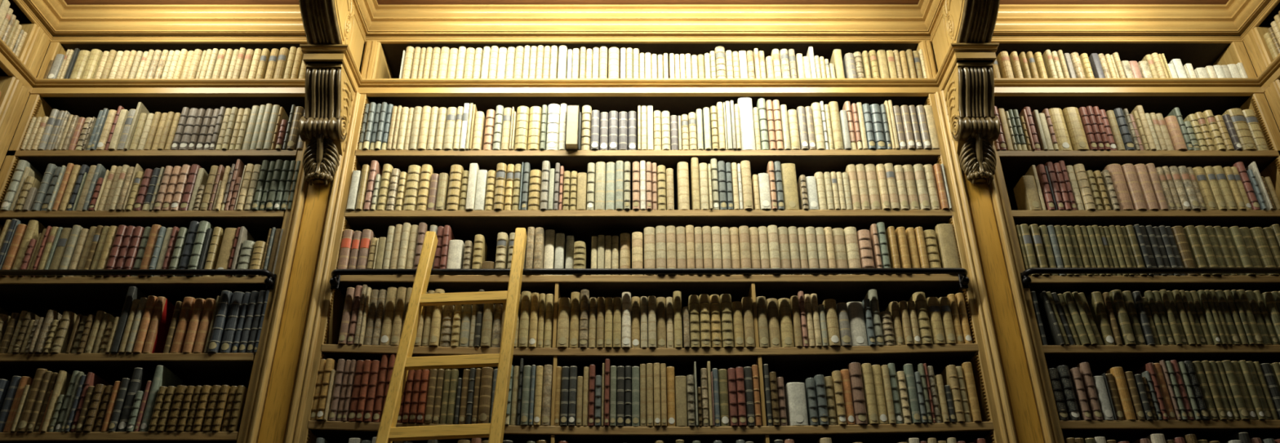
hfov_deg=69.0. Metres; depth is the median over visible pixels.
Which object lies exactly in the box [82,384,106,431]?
book
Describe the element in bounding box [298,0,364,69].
beam
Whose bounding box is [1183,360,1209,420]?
book
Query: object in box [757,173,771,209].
book
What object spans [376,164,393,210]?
book
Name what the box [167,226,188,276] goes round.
book
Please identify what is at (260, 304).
book
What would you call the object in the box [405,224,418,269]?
book
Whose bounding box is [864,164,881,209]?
book
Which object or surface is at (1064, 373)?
book
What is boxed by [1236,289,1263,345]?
book
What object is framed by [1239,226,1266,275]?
book
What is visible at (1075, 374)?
book
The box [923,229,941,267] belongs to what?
book
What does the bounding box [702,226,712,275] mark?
book
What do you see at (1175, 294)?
book
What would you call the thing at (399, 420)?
book
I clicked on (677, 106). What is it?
shelf
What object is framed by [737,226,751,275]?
book
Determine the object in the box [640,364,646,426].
book
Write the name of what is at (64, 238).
book
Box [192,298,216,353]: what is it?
book
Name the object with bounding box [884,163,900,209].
book
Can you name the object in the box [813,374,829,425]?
book
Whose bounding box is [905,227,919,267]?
book
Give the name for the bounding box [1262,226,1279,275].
book
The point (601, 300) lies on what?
book
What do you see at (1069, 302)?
book
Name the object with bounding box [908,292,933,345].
book
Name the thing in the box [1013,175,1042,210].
book
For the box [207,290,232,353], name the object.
book
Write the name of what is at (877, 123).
book
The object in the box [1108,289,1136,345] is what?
book
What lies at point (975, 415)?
book
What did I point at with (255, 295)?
book
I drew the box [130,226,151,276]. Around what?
book
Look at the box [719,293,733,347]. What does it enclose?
book
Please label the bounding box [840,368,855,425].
book
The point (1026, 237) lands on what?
book
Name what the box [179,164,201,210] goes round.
book
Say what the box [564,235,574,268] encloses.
book
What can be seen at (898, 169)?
book
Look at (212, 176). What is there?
book
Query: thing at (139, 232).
book
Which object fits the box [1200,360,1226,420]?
book
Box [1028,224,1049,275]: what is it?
book
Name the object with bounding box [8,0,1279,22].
ceiling
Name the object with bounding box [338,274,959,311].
shelf
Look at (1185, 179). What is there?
book
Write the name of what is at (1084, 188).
book
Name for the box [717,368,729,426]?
book
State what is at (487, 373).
book
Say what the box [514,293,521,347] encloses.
book
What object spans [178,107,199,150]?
book
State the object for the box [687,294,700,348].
book
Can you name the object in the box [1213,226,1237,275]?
book
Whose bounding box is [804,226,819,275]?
book
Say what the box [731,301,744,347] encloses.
book
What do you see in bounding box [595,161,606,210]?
book
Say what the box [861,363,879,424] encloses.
book
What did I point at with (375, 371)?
book
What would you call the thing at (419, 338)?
book
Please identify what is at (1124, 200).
book
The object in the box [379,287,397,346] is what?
book
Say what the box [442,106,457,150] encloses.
book
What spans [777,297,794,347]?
book
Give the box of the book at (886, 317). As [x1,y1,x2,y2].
[880,311,895,346]
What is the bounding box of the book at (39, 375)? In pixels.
[16,368,49,432]
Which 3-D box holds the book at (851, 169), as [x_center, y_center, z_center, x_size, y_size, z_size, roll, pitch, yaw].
[0.918,-0.111,4.055,0.035,0.228,0.165,0,-29,0]
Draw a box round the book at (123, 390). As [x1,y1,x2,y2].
[107,377,131,431]
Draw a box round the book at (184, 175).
[170,164,191,210]
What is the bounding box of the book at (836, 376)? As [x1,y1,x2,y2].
[830,370,846,425]
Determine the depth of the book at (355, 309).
3.68 m
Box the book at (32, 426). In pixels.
[26,371,53,432]
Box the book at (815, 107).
[810,102,825,150]
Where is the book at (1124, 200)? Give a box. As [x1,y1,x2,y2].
[1101,164,1133,210]
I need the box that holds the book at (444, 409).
[440,369,451,424]
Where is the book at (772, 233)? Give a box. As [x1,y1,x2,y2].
[766,225,781,275]
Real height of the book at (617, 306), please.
0.213 m
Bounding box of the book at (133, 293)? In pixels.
[110,286,147,353]
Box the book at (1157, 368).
[1153,363,1176,420]
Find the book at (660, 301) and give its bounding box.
[656,297,666,348]
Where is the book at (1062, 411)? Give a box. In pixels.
[1048,368,1069,420]
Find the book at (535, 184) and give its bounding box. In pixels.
[527,169,542,210]
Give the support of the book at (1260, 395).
on the shelf at (1131, 431)
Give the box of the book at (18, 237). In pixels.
[0,223,26,276]
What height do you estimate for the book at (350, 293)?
0.241 m
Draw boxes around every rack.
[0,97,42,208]
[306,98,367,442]
[926,97,995,442]
[1249,97,1279,173]
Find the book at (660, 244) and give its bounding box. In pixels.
[655,226,666,275]
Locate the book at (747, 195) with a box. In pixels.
[740,160,753,209]
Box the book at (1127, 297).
[1121,290,1146,345]
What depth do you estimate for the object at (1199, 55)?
4.44 m
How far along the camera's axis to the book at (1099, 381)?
3.53 m
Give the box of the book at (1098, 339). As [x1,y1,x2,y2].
[1078,293,1103,345]
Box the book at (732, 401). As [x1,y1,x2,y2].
[727,368,737,426]
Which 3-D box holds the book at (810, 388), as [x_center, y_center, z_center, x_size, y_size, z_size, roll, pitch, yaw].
[0.654,0.705,3.565,0.031,0.186,0.121,0,-29,0]
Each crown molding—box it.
[13,0,307,44]
[350,0,947,44]
[991,0,1279,43]
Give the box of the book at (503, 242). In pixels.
[494,232,509,268]
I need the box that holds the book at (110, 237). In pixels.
[94,226,117,276]
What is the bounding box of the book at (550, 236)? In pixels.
[543,229,555,268]
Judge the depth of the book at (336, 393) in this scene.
3.54 m
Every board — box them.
[18,22,306,76]
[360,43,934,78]
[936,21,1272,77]
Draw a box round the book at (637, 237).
[631,231,643,268]
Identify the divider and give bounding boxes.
[550,356,559,426]
[551,435,556,442]
[552,283,560,347]
[747,282,759,347]
[755,355,766,426]
[762,435,769,442]
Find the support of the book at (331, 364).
on the shelf at (334, 432)
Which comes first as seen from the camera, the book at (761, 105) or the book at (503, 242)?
the book at (503, 242)
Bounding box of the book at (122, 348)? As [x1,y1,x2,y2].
[118,299,139,353]
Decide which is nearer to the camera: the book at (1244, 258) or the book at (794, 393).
the book at (794, 393)
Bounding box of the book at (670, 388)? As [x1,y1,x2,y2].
[666,366,675,426]
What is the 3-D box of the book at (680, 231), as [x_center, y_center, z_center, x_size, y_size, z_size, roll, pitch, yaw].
[0.169,0.151,3.888,0.039,0.224,0.142,0,-29,0]
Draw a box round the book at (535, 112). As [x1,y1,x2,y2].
[527,106,542,150]
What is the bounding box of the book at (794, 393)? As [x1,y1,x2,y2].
[784,382,808,426]
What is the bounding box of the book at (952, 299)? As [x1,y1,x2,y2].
[946,293,964,344]
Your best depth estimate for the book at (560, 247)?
3.90 m
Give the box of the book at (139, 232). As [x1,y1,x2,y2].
[121,226,144,276]
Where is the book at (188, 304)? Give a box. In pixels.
[169,297,195,353]
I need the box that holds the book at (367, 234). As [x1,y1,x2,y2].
[356,229,376,269]
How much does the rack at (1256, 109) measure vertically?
1.845 m
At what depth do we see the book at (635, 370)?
3.52 m
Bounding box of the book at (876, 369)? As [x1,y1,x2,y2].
[871,364,888,424]
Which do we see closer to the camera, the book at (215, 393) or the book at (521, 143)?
the book at (215, 393)
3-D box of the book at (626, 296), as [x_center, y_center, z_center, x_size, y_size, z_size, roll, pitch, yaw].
[-0.054,0.426,3.744,0.036,0.236,0.174,0,-29,0]
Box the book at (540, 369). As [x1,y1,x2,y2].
[533,365,543,426]
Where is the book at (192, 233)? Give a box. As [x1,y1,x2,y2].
[176,221,199,276]
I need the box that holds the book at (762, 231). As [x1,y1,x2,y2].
[757,226,770,275]
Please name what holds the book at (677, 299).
on the shelf at (797, 363)
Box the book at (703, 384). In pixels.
[697,368,709,426]
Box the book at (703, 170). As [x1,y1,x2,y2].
[698,162,709,209]
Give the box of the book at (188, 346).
[182,298,205,353]
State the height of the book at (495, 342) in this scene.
0.185 m
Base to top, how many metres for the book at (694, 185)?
0.264 m
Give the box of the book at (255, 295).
[238,291,259,353]
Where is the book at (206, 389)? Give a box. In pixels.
[192,385,212,431]
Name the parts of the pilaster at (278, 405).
moulded frame, moulded frame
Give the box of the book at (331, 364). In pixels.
[315,358,337,421]
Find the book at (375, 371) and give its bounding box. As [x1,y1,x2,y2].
[363,360,380,422]
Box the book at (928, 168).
[923,164,940,209]
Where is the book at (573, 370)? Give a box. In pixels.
[568,365,578,426]
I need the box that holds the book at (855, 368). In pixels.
[845,362,867,425]
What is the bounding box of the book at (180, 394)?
[165,385,187,431]
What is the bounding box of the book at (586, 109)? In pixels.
[581,105,591,150]
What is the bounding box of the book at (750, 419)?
[743,366,755,426]
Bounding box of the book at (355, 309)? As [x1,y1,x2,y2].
[346,285,362,345]
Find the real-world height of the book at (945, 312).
0.199 m
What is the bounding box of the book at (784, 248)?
[777,226,791,275]
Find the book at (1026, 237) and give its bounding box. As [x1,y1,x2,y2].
[1019,223,1039,275]
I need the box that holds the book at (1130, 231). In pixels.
[1124,225,1146,275]
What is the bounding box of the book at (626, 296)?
[622,292,631,348]
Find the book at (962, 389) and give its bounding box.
[955,366,972,422]
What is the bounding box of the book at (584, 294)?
[578,289,590,348]
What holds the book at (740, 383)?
on the shelf at (334, 432)
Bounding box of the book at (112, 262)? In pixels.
[103,225,127,276]
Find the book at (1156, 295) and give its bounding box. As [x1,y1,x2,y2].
[1151,290,1174,345]
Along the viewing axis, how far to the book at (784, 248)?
3.84 m
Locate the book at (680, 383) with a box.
[674,376,687,426]
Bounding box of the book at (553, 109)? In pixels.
[546,103,560,150]
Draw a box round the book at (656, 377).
[653,363,660,426]
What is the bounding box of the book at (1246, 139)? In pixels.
[1222,108,1257,150]
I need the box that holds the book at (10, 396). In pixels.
[0,376,21,432]
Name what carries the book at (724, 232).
on the shelf at (890, 288)
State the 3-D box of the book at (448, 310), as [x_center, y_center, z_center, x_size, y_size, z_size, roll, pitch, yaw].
[-0.763,0.436,3.716,0.042,0.178,0.127,0,-29,0]
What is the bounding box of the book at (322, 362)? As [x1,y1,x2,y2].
[310,359,326,420]
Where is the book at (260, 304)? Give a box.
[246,290,266,353]
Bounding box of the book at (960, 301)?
[955,293,972,343]
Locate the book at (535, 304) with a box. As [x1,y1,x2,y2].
[528,293,539,347]
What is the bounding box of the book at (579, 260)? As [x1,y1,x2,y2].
[573,240,586,268]
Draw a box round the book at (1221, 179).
[1212,165,1237,209]
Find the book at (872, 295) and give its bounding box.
[863,289,884,346]
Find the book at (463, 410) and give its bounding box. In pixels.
[458,368,470,424]
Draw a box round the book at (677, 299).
[672,291,682,348]
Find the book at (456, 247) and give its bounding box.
[446,240,464,268]
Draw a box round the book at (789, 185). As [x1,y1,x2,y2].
[780,163,799,209]
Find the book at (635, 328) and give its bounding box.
[631,296,639,348]
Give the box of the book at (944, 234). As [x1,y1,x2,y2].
[933,223,960,267]
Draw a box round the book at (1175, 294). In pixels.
[1170,289,1195,345]
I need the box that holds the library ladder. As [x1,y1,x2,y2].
[375,227,526,442]
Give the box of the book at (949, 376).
[939,364,964,422]
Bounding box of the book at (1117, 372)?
[1105,366,1136,420]
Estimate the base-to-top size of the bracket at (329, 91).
0.574 m
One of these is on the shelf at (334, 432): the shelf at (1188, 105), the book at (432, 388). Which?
the book at (432, 388)
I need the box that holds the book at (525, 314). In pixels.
[518,291,531,347]
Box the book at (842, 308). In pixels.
[835,302,852,346]
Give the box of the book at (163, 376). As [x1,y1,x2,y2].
[139,365,182,431]
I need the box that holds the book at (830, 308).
[822,298,840,346]
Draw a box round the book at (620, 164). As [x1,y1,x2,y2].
[615,160,623,210]
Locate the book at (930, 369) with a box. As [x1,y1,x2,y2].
[926,365,942,423]
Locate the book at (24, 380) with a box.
[3,376,33,432]
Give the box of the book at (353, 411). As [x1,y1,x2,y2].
[347,360,364,422]
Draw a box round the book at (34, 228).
[8,220,46,276]
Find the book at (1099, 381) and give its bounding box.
[1092,376,1114,420]
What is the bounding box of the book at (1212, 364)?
[1208,360,1233,420]
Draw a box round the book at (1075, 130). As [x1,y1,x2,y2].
[1062,106,1089,150]
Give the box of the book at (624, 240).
[619,232,630,268]
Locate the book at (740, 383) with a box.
[734,367,746,426]
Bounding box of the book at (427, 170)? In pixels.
[416,164,435,210]
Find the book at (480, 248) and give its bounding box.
[471,234,487,268]
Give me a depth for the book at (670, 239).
3.83 m
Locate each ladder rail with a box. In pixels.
[0,269,276,289]
[328,267,969,289]
[1020,267,1279,288]
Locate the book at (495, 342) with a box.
[491,304,502,347]
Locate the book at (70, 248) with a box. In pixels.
[56,225,83,276]
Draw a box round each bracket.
[298,53,354,185]
[943,59,1000,184]
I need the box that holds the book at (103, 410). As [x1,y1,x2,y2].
[93,385,113,431]
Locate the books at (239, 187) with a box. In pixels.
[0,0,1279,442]
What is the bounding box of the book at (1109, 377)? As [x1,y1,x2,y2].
[1105,373,1124,420]
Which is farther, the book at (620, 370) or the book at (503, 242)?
the book at (503, 242)
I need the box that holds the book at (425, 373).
[416,369,430,423]
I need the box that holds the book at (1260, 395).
[1245,361,1272,420]
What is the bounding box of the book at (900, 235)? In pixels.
[894,226,911,267]
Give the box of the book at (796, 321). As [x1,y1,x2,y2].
[790,295,803,347]
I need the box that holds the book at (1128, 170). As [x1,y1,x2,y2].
[1120,163,1146,210]
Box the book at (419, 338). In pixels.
[413,291,427,346]
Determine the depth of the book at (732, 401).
3.52 m
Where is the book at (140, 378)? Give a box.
[116,368,153,431]
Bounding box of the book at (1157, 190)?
[1145,163,1168,210]
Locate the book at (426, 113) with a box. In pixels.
[417,106,431,150]
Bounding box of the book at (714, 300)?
[709,294,721,347]
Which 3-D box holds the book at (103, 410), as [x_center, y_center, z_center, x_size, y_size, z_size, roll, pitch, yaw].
[-2.019,0.729,3.548,0.030,0.182,0.122,0,-29,0]
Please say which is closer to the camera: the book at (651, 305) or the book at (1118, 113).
the book at (651, 305)
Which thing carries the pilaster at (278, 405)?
on the floor
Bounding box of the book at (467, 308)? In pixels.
[459,304,472,346]
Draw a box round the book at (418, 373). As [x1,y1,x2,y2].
[408,369,422,423]
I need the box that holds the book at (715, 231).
[711,226,722,275]
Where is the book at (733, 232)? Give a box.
[728,226,741,275]
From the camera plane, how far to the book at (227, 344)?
3.67 m
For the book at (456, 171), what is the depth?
3.97 m
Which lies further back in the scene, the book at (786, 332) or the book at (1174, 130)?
the book at (1174, 130)
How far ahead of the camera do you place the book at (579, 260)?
3.81 m
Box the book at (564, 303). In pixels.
[556,297,570,348]
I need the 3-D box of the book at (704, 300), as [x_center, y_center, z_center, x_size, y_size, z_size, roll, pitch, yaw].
[0.257,0.424,3.733,0.040,0.225,0.159,0,-29,0]
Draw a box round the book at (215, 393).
[202,385,221,431]
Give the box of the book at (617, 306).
[613,297,622,348]
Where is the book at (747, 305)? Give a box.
[741,297,755,347]
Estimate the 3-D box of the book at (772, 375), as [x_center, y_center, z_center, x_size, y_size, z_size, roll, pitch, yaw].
[0.510,0.702,3.581,0.026,0.210,0.156,0,-29,0]
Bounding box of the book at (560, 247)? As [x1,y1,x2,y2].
[554,233,565,268]
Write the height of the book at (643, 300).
0.219 m
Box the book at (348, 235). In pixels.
[337,229,354,269]
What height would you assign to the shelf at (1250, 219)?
0.032 m
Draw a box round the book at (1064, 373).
[1055,365,1080,420]
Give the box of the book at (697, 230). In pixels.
[693,226,703,275]
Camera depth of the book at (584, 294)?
3.67 m
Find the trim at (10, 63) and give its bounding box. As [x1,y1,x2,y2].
[0,38,1279,97]
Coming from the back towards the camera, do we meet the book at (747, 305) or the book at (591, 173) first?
the book at (591, 173)
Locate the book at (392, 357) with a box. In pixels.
[382,354,396,413]
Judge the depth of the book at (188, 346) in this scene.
3.66 m
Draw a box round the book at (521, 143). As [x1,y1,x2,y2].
[514,106,529,150]
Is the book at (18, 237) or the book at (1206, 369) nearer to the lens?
the book at (1206, 369)
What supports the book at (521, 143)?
on the shelf at (807, 162)
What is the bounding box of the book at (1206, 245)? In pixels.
[1194,225,1221,275]
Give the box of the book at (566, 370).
[560,366,569,426]
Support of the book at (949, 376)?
on the shelf at (334, 432)
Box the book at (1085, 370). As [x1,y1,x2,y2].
[1075,362,1102,420]
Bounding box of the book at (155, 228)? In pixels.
[137,224,161,276]
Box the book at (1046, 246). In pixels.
[1038,225,1058,275]
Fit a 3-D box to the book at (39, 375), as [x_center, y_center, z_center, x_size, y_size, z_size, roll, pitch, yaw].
[-2.293,0.709,3.575,0.039,0.245,0.170,0,-29,0]
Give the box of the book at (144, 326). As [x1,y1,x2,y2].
[133,295,157,353]
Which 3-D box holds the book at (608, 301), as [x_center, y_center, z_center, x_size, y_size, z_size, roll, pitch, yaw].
[-0.124,0.429,3.726,0.031,0.212,0.146,0,-29,0]
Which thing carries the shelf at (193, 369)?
attached to the wall
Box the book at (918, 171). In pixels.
[912,164,930,209]
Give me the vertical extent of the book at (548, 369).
0.240 m
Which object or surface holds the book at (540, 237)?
on the shelf at (890, 288)
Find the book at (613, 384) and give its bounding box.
[609,365,617,426]
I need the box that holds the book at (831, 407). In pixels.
[824,376,837,425]
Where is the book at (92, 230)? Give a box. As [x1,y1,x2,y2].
[74,226,97,276]
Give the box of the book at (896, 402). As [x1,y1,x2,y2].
[887,363,903,424]
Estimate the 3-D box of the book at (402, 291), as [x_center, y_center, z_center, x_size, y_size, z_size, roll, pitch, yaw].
[-0.957,0.410,3.750,0.036,0.250,0.162,0,-29,0]
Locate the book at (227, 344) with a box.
[219,291,244,353]
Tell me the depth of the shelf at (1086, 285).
3.78 m
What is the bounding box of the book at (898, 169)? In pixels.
[893,164,909,209]
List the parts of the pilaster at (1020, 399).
moulded frame, moulded frame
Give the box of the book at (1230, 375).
[1221,360,1249,420]
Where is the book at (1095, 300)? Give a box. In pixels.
[1085,291,1115,345]
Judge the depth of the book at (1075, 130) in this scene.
4.13 m
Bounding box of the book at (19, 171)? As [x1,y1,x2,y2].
[0,160,43,211]
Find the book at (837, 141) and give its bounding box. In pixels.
[828,101,844,150]
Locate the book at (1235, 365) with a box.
[1231,360,1257,420]
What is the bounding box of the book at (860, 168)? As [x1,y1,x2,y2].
[855,164,870,209]
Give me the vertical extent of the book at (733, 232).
0.223 m
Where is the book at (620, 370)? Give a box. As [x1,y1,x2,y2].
[616,366,624,426]
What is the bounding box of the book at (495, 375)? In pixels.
[489,368,497,423]
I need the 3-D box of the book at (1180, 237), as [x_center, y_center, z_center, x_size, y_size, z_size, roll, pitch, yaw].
[2.251,0.153,3.899,0.049,0.228,0.148,0,-29,0]
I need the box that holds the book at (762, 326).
[755,296,769,347]
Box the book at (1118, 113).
[1112,107,1134,150]
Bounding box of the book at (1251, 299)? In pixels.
[1245,290,1271,345]
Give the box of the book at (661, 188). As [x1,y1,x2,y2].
[656,164,666,209]
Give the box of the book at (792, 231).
[787,226,800,275]
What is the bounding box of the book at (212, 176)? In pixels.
[200,165,218,210]
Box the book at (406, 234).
[397,222,411,269]
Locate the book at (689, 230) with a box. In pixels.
[684,225,695,275]
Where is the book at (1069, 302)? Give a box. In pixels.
[1062,292,1089,345]
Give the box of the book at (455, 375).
[446,368,462,424]
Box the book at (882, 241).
[876,222,891,268]
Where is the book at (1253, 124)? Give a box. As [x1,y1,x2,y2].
[1241,109,1269,150]
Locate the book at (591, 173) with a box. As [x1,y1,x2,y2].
[586,162,595,210]
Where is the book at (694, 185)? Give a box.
[688,157,700,209]
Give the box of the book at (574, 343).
[568,292,580,348]
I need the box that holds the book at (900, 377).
[896,371,911,424]
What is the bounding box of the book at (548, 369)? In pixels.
[541,364,552,426]
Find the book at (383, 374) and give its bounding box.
[372,354,389,422]
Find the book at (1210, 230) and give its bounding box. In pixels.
[1205,226,1229,275]
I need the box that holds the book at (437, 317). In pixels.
[428,288,444,346]
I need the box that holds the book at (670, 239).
[665,225,676,275]
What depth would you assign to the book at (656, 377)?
3.53 m
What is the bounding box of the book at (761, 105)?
[755,97,768,150]
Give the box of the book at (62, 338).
[50,311,77,353]
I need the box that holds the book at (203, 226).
[186,221,213,276]
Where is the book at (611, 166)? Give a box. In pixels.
[605,162,615,210]
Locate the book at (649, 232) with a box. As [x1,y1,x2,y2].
[644,226,655,268]
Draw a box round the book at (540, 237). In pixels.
[533,227,545,268]
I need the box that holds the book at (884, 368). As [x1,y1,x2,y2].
[880,364,896,424]
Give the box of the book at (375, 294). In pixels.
[364,289,379,345]
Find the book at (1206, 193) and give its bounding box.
[1192,166,1217,210]
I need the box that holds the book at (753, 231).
[748,226,760,275]
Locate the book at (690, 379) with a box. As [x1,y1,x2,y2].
[686,374,695,426]
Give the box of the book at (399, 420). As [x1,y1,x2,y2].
[396,373,408,423]
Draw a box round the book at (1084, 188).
[1072,164,1096,210]
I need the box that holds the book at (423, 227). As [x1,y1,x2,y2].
[413,222,429,268]
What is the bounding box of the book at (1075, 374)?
[1069,367,1092,420]
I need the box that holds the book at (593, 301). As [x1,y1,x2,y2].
[588,297,597,348]
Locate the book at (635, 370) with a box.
[631,366,639,426]
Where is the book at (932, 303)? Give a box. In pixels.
[925,297,946,344]
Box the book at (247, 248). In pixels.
[235,240,255,276]
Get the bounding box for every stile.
[360,40,393,78]
[915,40,937,78]
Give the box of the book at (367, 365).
[355,360,372,422]
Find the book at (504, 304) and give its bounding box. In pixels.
[499,302,506,347]
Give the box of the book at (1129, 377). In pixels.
[1124,371,1145,420]
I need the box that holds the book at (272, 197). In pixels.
[265,160,284,210]
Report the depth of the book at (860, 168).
3.98 m
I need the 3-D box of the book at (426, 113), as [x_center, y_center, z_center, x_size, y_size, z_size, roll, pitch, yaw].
[-0.956,-0.379,4.185,0.038,0.231,0.162,0,-29,0]
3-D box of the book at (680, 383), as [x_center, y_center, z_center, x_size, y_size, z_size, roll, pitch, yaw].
[0.156,0.707,3.572,0.042,0.198,0.125,0,-29,0]
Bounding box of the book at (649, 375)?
[645,363,653,426]
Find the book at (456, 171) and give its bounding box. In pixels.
[445,164,463,210]
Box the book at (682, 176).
[675,161,689,209]
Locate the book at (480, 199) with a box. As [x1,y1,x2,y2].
[474,169,488,210]
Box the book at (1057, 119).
[1048,107,1072,151]
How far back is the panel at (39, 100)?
4.03 m
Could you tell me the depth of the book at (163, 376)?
3.55 m
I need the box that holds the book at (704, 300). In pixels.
[698,293,711,348]
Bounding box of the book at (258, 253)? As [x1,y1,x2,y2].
[248,240,266,276]
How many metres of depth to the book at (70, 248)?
3.82 m
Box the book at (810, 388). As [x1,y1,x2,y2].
[804,377,818,426]
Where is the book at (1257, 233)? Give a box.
[1249,226,1279,275]
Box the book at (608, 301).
[604,297,613,348]
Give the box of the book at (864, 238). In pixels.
[856,229,875,275]
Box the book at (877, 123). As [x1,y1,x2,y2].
[869,103,886,149]
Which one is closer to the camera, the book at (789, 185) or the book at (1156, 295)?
the book at (1156, 295)
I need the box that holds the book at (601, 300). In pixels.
[595,297,604,348]
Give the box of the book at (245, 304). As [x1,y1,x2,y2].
[231,292,251,353]
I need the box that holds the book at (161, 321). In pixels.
[142,296,174,353]
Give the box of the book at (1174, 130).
[1164,115,1187,150]
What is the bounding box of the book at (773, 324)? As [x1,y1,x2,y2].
[765,298,781,347]
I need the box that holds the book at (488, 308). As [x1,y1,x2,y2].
[480,303,494,347]
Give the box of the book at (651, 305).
[647,296,656,348]
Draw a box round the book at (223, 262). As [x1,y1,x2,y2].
[213,227,237,276]
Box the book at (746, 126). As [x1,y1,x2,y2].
[737,97,755,150]
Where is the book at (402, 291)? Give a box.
[390,287,407,346]
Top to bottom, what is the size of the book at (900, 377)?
0.206 m
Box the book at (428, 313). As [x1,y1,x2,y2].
[422,290,435,346]
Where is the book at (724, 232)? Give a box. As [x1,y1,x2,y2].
[720,226,731,275]
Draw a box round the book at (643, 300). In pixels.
[640,296,648,348]
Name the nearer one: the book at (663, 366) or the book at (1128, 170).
the book at (663, 366)
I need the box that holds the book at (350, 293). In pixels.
[337,287,355,344]
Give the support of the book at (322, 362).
on the shelf at (334, 432)
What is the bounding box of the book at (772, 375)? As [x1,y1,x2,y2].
[768,372,780,426]
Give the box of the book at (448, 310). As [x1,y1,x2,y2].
[439,305,454,346]
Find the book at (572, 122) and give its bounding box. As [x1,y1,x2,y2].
[564,104,579,150]
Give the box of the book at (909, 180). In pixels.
[902,164,919,209]
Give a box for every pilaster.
[0,23,66,315]
[236,92,370,442]
[923,89,1064,442]
[1212,26,1279,201]
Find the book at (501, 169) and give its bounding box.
[493,163,506,210]
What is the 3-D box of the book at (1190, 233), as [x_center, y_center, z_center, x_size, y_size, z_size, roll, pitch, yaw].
[2.300,0.152,3.897,0.039,0.228,0.152,0,-29,0]
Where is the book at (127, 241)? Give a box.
[112,226,136,276]
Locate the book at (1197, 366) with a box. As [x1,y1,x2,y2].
[1191,360,1218,420]
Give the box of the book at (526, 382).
[520,365,532,426]
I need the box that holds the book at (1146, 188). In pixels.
[1133,164,1159,210]
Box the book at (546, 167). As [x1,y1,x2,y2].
[539,160,551,210]
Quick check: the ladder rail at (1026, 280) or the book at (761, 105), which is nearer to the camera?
the ladder rail at (1026, 280)
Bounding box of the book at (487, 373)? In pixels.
[477,367,493,423]
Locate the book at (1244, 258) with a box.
[1228,226,1255,275]
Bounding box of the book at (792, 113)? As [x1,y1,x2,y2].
[786,109,800,150]
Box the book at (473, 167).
[465,163,479,210]
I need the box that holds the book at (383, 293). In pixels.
[372,289,386,345]
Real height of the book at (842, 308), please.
0.182 m
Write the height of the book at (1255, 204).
0.241 m
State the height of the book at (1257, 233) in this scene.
0.222 m
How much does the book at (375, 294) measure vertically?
0.239 m
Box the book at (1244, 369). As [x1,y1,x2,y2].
[1237,360,1265,420]
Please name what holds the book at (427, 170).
on the shelf at (464, 225)
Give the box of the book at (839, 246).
[831,227,848,275]
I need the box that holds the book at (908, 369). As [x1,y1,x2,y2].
[899,364,921,423]
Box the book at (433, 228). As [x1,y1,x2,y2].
[429,225,437,268]
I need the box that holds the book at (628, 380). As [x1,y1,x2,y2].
[624,365,631,426]
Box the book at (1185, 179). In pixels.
[1177,165,1200,210]
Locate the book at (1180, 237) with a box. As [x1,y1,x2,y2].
[1171,226,1198,275]
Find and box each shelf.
[0,67,305,124]
[0,210,284,242]
[0,276,267,313]
[0,353,255,386]
[0,431,238,442]
[7,150,297,176]
[307,420,993,442]
[320,343,978,382]
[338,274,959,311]
[344,209,952,248]
[354,149,941,191]
[367,96,927,124]
[994,96,1276,123]
[997,150,1279,191]
[1011,209,1279,229]
[1028,275,1279,297]
[1042,345,1279,377]
[1059,420,1279,442]
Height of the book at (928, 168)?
0.226 m
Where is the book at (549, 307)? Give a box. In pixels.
[543,293,554,347]
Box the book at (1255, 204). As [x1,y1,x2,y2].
[1231,161,1260,209]
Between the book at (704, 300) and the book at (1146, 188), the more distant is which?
the book at (1146, 188)
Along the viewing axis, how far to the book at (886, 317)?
3.67 m
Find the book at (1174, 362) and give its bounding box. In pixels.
[1170,360,1194,420]
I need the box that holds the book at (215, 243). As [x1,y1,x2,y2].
[202,226,224,276]
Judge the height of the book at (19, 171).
0.249 m
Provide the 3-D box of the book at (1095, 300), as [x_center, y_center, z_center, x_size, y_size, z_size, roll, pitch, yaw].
[1.842,0.418,3.758,0.039,0.232,0.150,0,-29,0]
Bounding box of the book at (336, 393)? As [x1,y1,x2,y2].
[328,359,346,421]
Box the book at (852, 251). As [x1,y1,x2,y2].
[843,226,862,275]
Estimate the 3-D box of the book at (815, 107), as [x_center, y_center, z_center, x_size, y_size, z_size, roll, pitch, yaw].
[0.793,-0.389,4.201,0.038,0.251,0.164,0,-29,0]
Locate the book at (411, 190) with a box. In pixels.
[402,164,421,210]
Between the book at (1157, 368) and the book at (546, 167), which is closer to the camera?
the book at (1157, 368)
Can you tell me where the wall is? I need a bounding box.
[0,55,1279,417]
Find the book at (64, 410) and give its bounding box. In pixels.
[54,370,79,432]
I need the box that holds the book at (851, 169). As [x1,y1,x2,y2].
[844,164,861,209]
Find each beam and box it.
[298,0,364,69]
[930,0,999,70]
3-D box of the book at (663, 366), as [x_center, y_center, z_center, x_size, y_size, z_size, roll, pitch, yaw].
[0.089,0.692,3.593,0.021,0.246,0.164,0,-29,0]
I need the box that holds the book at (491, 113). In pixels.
[483,109,495,150]
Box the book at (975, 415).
[960,362,982,422]
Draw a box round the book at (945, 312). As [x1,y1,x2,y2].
[937,297,956,344]
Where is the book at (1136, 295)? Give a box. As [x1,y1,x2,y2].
[1131,291,1155,345]
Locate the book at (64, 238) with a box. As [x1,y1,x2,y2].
[46,227,71,276]
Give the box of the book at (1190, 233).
[1183,225,1210,275]
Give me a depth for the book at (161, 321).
3.69 m
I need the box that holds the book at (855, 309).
[846,302,867,346]
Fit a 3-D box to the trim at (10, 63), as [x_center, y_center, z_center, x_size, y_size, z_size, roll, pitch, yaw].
[0.044,-0.922,3.676,5.626,0.073,1.320,0,-29,0]
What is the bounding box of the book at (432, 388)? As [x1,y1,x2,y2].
[424,368,438,424]
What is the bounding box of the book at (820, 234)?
[814,226,828,275]
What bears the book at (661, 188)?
on the shelf at (464, 225)
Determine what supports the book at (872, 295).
on the shelf at (797, 363)
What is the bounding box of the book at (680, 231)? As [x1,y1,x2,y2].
[675,226,686,275]
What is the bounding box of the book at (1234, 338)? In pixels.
[1214,290,1240,345]
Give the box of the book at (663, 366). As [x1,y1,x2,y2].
[659,363,666,426]

